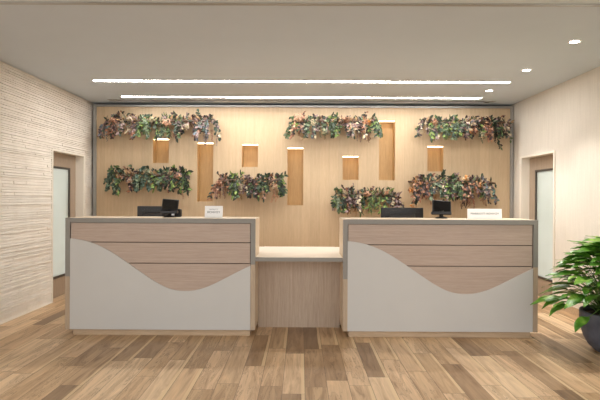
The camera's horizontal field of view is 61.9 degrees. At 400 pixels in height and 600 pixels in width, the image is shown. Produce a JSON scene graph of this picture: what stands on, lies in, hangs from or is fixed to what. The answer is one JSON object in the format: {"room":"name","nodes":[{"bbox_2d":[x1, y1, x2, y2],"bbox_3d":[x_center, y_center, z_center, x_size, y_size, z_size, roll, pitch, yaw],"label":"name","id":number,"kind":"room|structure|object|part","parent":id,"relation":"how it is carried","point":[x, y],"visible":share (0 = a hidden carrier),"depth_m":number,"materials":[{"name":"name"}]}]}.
{"room":"reception lobby","nodes":[
{"label":"reception lobby","id":0,"kind":"room"},
{"bbox_2d":[0,61,93,322],"bbox_3d":[-3.402,-0.083,5.557,0.152,2.940,5.500,0,0,0],"label":"wall","id":1,"kind":"structure","parent":0,"point":[37,116],"depth_m":6.19,"materials":[{"name":"white stone"}]},
{"bbox_2d":[0,302,51,324],"bbox_3d":[-3.347,1.384,4.766,0.020,0.012,3.910,0,0,0],"label":"baseboard","id":2,"kind":"structure","parent":1,"relation":"attached to","point":[50,302],"depth_m":6.07,"materials":[{"name":"beige paint"}]},
{"bbox_2d":[53,152,75,297],"bbox_3d":[-3.442,0.356,7.218,0.100,2.044,0.938,0,0,0],"label":"door","id":3,"kind":"structure","parent":1,"relation":"in","point":[64,166],"depth_m":7.26,"materials":[{"name":"brown wood"}]},
{"bbox_3d":[-3.468,0.317,7.183,0.008,1.530,0.568,0,0,0],"label":"glass pane","id":4,"kind":"part","parent":3,"relation":"part of","materials":[{"name":"white glass"}]},
{"bbox_3d":[-3.469,0.317,7.183,0.046,1.590,0.628,0,0,0],"label":"glazing frame","id":5,"kind":"part","parent":3,"relation":"part of","materials":[{"name":"white glass"}]},
{"bbox_2d":[51,148,85,302],"bbox_3d":[-3.403,0.343,7.248,0.148,2.080,1.060,0,0,0],"label":"trim","id":6,"kind":"structure","parent":1,"relation":"attached to","point":[80,158],"depth_m":7.68,"materials":[{"name":"beige paint"}]},
{"bbox_2d":[93,104,96,215],"bbox_3d":[-3.281,-0.072,8.007,0.045,2.905,0.060,0,0,0],"label":"trim","id":7,"kind":"structure","parent":1,"relation":"attached to","point":[94,105],"depth_m":7.98,"materials":[{"name":"metal"}]},
{"bbox_2d":[0,1,599,6],"bbox_3d":[0.030,-1.526,3.868,6.752,0.030,0.045,0,0,0],"label":"trim","id":8,"kind":"structure","parent":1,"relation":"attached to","point":[1,2],"depth_m":3.86,"materials":[{"name":"metal"}]},
{"bbox_2d":[0,0,599,105],"bbox_3d":[0.032,-1.588,4.645,7.350,0.132,7.300,0,0,0],"label":"ceiling","id":9,"kind":"structure","parent":0,"point":[66,47],"depth_m":5.11,"materials":[{"name":"paint"}]},
{"bbox_2d":[121,96,480,98],"bbox_3d":[0.022,-1.567,7.523,5.420,0.051,0.075,0,0,0],"label":"ceiling light","id":10,"kind":"object","parent":9,"relation":"attached to","point":[121,96],"visible":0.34,"depth_m":7.54,"materials":[{"name":"white plastic"}]},
{"bbox_2d":[93,80,509,82],"bbox_3d":[0.020,-1.564,6.503,5.420,0.051,0.085,0,0,0],"label":"ceiling light","id":11,"kind":"object","parent":9,"relation":"attached to","point":[93,80],"visible":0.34,"depth_m":6.51,"materials":[{"name":"white plastic"}]},
{"bbox_2d":[107,99,495,101],"bbox_3d":[0.023,-1.539,7.755,6.000,0.008,0.068,0,0,0],"label":"ceiling vent","id":12,"kind":"object","parent":9,"relation":"in","point":[107,99],"visible":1,"depth_m":7.76,"materials":[{"name":"metal"}]},
{"bbox_2d":[567,39,581,43],"bbox_3d":[2.637,-1.519,4.800,0.124,0.006,0.124,0,0,0],"label":"recessed light","id":13,"kind":"object","parent":9,"relation":"in","point":[576,40],"visible":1,"depth_m":4.79,"materials":[{"name":"white plastic"}]},
{"bbox_2d":[0,294,599,399],"bbox_3d":[0.013,1.437,2.654,12.750,0.050,11.300,0,0,0],"label":"floor","id":14,"kind":"structure","parent":0,"point":[41,359],"depth_m":4.24,"materials":[{"name":"brown wood"}]},
{"bbox_2d":[65,216,258,335],"bbox_3d":[-1.434,0.792,5.375,1.948,1.210,0.500,0,0,0],"label":"reception desk","id":15,"kind":"object","parent":14,"relation":"on","point":[125,275],"visible":0.99,"depth_m":5.13,"materials":[{"name":"grey laminate"}]},
{"bbox_3d":[-1.433,0.488,5.139,1.948,0.600,0.030,0,0,0],"label":"grey frame","id":16,"kind":"part","parent":15,"relation":"part of","materials":[{"name":"laminate"}]},
{"bbox_2d":[70,216,258,219],"bbox_3d":[-1.431,0.194,5.388,1.948,0.014,0.470,0,0,0],"label":"countertop","id":17,"kind":"structure","parent":15,"relation":"on","point":[256,218],"depth_m":5.36,"materials":[{"name":"brown wood"}]},
{"bbox_2d":[160,199,178,216],"bbox_3d":[-1.418,0.086,5.433,0.195,0.202,0.116,0,0,-4],"label":"computer monitor","id":18,"kind":"object","parent":15,"relation":"on","point":[169,207],"visible":0.86,"depth_m":5.43,"materials":[{"name":"black plastic"}]},
{"bbox_3d":[-1.413,0.051,5.442,0.158,0.108,0.002,4,-16,-4],"label":"plate","id":19,"kind":"part","parent":18,"relation":"part of","materials":[{"name":"black plastic"}]},
{"bbox_2d":[172,209,181,216],"bbox_3d":[-1.375,0.142,5.568,0.110,0.089,0.070,0,0,0],"label":"receipt printer","id":20,"kind":"object","parent":15,"relation":"on","point":[179,214],"visible":0.48,"depth_m":5.54,"materials":[{"name":"black plastic"}]},
{"bbox_2d":[205,206,222,217],"bbox_3d":[-0.922,0.126,5.362,0.190,0.127,0.060,0,0,0],"label":"sign","id":21,"kind":"object","parent":15,"relation":"on","point":[210,211],"visible":1,"depth_m":5.34,"materials":[{"name":"white plastic"}]},
{"bbox_3d":[-0.475,0.770,5.388,0.030,1.128,0.470,0,0,0],"label":"panel","id":22,"kind":"part","parent":15,"relation":"part of","materials":[{"name":"brown wood"}]},
{"bbox_2d":[255,246,342,326],"bbox_3d":[-0.011,0.997,5.731,0.897,0.812,1.184,0,0,0],"label":"reception desk","id":23,"kind":"object","parent":14,"relation":"on","point":[298,286],"depth_m":5.51,"materials":[{"name":"beige wood"}]},
{"bbox_2d":[256,246,341,257],"bbox_3d":[-0.009,0.611,5.737,0.897,0.040,1.170,0,0,0],"label":"countertop","id":24,"kind":"structure","parent":23,"relation":"on","point":[267,251],"depth_m":5.63,"materials":[{"name":"beige stone"}]},
{"bbox_2d":[339,217,537,337],"bbox_3d":[1.431,0.806,5.345,1.985,1.210,0.500,0,0,0],"label":"reception desk","id":25,"kind":"object","parent":14,"relation":"on","point":[400,277],"visible":0.99,"depth_m":5.10,"materials":[{"name":"grey laminate"}]},
{"bbox_3d":[0.454,0.774,5.361,0.030,1.128,0.470,0,0,0],"label":"panel","id":26,"kind":"part","parent":25,"relation":"part of","materials":[{"name":"brown wood"}]},
{"bbox_2d":[340,217,529,219],"bbox_3d":[1.434,0.208,5.358,1.985,0.014,0.470,0,0,0],"label":"countertop","id":27,"kind":"structure","parent":25,"relation":"on","point":[341,218],"depth_m":5.31,"materials":[{"name":"brown wood"}]},
{"bbox_3d":[1.432,0.507,5.109,1.985,0.610,0.030,0,0,0],"label":"grey frame","id":28,"kind":"part","parent":25,"relation":"part of","materials":[{"name":"laminate"}]},
{"bbox_2d":[431,200,451,218],"bbox_3d":[1.550,0.100,5.469,0.221,0.202,0.136,0,0,6],"label":"computer monitor","id":29,"kind":"object","parent":25,"relation":"on","point":[439,207],"visible":0.99,"depth_m":5.48,"materials":[{"name":"black plastic"}]},
{"bbox_3d":[1.557,0.069,5.490,0.183,0.126,0.002,4,-25,6],"label":"plate","id":30,"kind":"part","parent":29,"relation":"part of","materials":[{"name":"black plastic"}]},
{"bbox_2d":[466,209,501,218],"bbox_3d":[1.970,0.149,5.356,0.366,0.109,0.060,0,0,0],"label":"sign","id":31,"kind":"object","parent":25,"relation":"on","point":[471,213],"visible":0.99,"depth_m":5.33,"materials":[{"name":"white plastic"}]},
{"bbox_2d":[530,236,599,351],"bbox_3d":[2.814,0.806,4.670,1.063,1.226,1.486,0,0,0],"label":"potted plant","id":32,"kind":"object","parent":14,"relation":"on","point":[588,320],"visible":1,"depth_m":4.66,"materials":[{"name":"green plant"}]},
{"bbox_3d":[2.989,1.232,4.658,0.684,0.377,0.684,0,0,0],"label":"pot","id":33,"kind":"part","parent":32,"relation":"part of","materials":[{"name":"grey ceramic"}]},
{"bbox_3d":[-1.434,0.991,5.977,1.948,0.810,0.698,0,0,0],"label":"countertop","id":34,"kind":"structure","parent":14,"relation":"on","visible":0},
{"bbox_2d":[137,206,166,216],"bbox_3d":[-1.725,0.328,5.885,0.400,0.512,0.200,0,0,0],"label":"computer monitor","id":35,"kind":"object","parent":34,"relation":"on","point":[154,211],"visible":0.29,"depth_m":5.90,"materials":[{"name":"black plastic"}]},
{"bbox_3d":[1.432,1.004,5.971,1.985,0.810,0.698,0,0,0],"label":"countertop","id":36,"kind":"structure","parent":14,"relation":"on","visible":0},
{"bbox_2d":[381,208,422,217],"bbox_3d":[1.205,0.344,5.879,0.500,0.508,0.200,0,0,0],"label":"computer monitor","id":37,"kind":"object","parent":36,"relation":"on","point":[385,212],"visible":0.42,"depth_m":5.90,"materials":[{"name":"black plastic"}]},
{"bbox_2d":[96,107,509,246],"bbox_3d":[0.046,-0.041,8.101,6.610,2.875,0.202,0,0,0],"label":"wall","id":38,"kind":"structure","parent":0,"point":[253,142],"depth_m":8.00,"materials":[{"name":"brown wood"}]},
{"bbox_2d":[96,104,510,107],"bbox_3d":[0.053,-1.494,7.995,6.610,0.030,0.060,0,0,0],"label":"trim","id":39,"kind":"structure","parent":38,"relation":"attached to","point":[97,105],"depth_m":7.97,"materials":[{"name":"metal"}]},
{"bbox_3d":[-2.122,-1.257,7.925,1.248,0.022,0.150,0,0,0],"label":"wall shelf","id":40,"kind":"object","parent":38,"relation":"attached to","visible":0},
{"bbox_2d":[97,109,221,145],"bbox_3d":[-2.179,-1.140,7.779,1.957,0.590,0.353,0,0,0],"label":"foliage arrangement","id":41,"kind":"object","parent":40,"relation":"on","point":[145,121],"visible":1,"depth_m":7.76,"materials":[{"name":"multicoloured plant"}]},
{"bbox_3d":[-2.398,-0.401,7.928,1.088,0.022,0.150,0,0,0],"label":"wall shelf","id":42,"kind":"object","parent":38,"relation":"attached to","visible":0},
{"bbox_2d":[103,165,193,198],"bbox_3d":[-2.386,-0.295,7.806,1.439,0.556,0.322,0,0,0],"label":"foliage arrangement","id":43,"kind":"object","parent":42,"relation":"on","point":[143,175],"visible":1,"depth_m":7.77,"materials":[{"name":"green plant"}]},
{"bbox_3d":[-0.767,-0.313,7.925,1.024,0.022,0.150,0,0,0],"label":"wall shelf","id":44,"kind":"object","parent":38,"relation":"attached to","visible":0},
{"bbox_2d":[207,170,288,202],"bbox_3d":[-0.820,-0.220,7.772,1.286,0.524,0.377,0,0,0],"label":"foliage arrangement","id":45,"kind":"object","parent":44,"relation":"on","point":[239,185],"visible":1,"depth_m":7.78,"materials":[{"name":"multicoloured plant"}]},
{"bbox_3d":[0.694,-1.240,7.920,1.056,0.022,0.150,0,0,0],"label":"wall shelf","id":46,"kind":"object","parent":38,"relation":"attached to","visible":0},
{"bbox_2d":[283,111,382,141],"bbox_3d":[0.515,-1.153,7.801,1.552,0.500,0.309,0,0,0],"label":"foliage arrangement","id":47,"kind":"object","parent":46,"relation":"on","point":[357,125],"visible":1,"depth_m":7.76,"materials":[{"name":"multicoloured plant"}]},
{"bbox_3d":[1.072,-0.089,7.922,0.992,0.022,0.150,0,0,0],"label":"wall shelf","id":48,"kind":"object","parent":38,"relation":"attached to","visible":0},
{"bbox_2d":[330,183,403,217],"bbox_3d":[1.050,0.006,7.780,1.160,0.569,0.356,0,0,0],"label":"foliage arrangement","id":49,"kind":"object","parent":48,"relation":"on","point":[357,199],"visible":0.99,"depth_m":7.77,"materials":[{"name":"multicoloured plant"}]},
{"bbox_3d":[2.305,-0.290,7.919,1.152,0.022,0.150,0,0,0],"label":"wall shelf","id":50,"kind":"object","parent":38,"relation":"attached to","visible":0},
{"bbox_2d":[408,169,499,208],"bbox_3d":[2.378,-0.159,7.796,1.406,0.653,0.328,0,0,-4],"label":"foliage arrangement","id":51,"kind":"object","parent":50,"relation":"on","point":[457,189],"visible":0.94,"depth_m":7.76,"materials":[{"name":"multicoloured plant"}]},
{"bbox_3d":[2.582,-1.225,7.916,1.184,0.022,0.150,0,0,0],"label":"wall shelf","id":52,"kind":"object","parent":38,"relation":"attached to","visible":0},
{"bbox_2d":[414,114,514,149],"bbox_3d":[2.576,-1.064,7.789,1.586,0.573,0.331,0,0,0],"label":"foliage arrangement","id":53,"kind":"object","parent":52,"relation":"on","point":[468,125],"visible":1,"depth_m":7.76,"materials":[{"name":"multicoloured plant"}]},
{"bbox_2d":[511,66,599,308],"bbox_3d":[3.466,-0.050,5.543,0.130,2.940,5.500,0,0,0],"label":"wall","id":54,"kind":"structure","parent":0,"point":[564,118],"depth_m":6.32,"materials":[{"name":"beige paint"}]},
{"bbox_2d":[510,106,513,217],"bbox_3d":[3.372,-0.040,7.993,0.042,2.905,0.060,0,0,0],"label":"trim","id":55,"kind":"structure","parent":54,"relation":"attached to","point":[512,107],"depth_m":7.96,"materials":[{"name":"metal"}]},
{"bbox_2d":[519,150,555,305],"bbox_3d":[3.459,0.375,7.204,0.148,2.080,1.080,0,0,0],"label":"trim","id":56,"kind":"structure","parent":54,"relation":"attached to","point":[524,162],"depth_m":7.65,"materials":[{"name":"beige paint"}]},
{"bbox_2d":[529,155,552,296],"bbox_3d":[3.498,0.389,7.174,0.100,2.044,0.958,0,0,0],"label":"door","id":57,"kind":"structure","parent":54,"relation":"in","point":[541,168],"depth_m":7.23,"materials":[{"name":"brown wood"}]},
{"bbox_3d":[3.525,0.350,7.139,0.046,1.590,0.648,0,0,0],"label":"glazing frame","id":58,"kind":"part","parent":57,"relation":"part of","materials":[{"name":"white glass"}]},
{"bbox_3d":[3.524,0.350,7.139,0.008,1.530,0.588,0,0,0],"label":"glass pane","id":59,"kind":"part","parent":57,"relation":"part of","materials":[{"name":"white glass"}]},
{"bbox_2d":[555,301,578,316],"bbox_3d":[3.388,1.375,5.387,0.012,0.090,5.180,0,0,0],"label":"baseboard","id":60,"kind":"structure","parent":54,"relation":"attached to","point":[572,310],"depth_m":6.21,"materials":[{"name":"beige wood"}]}
]}

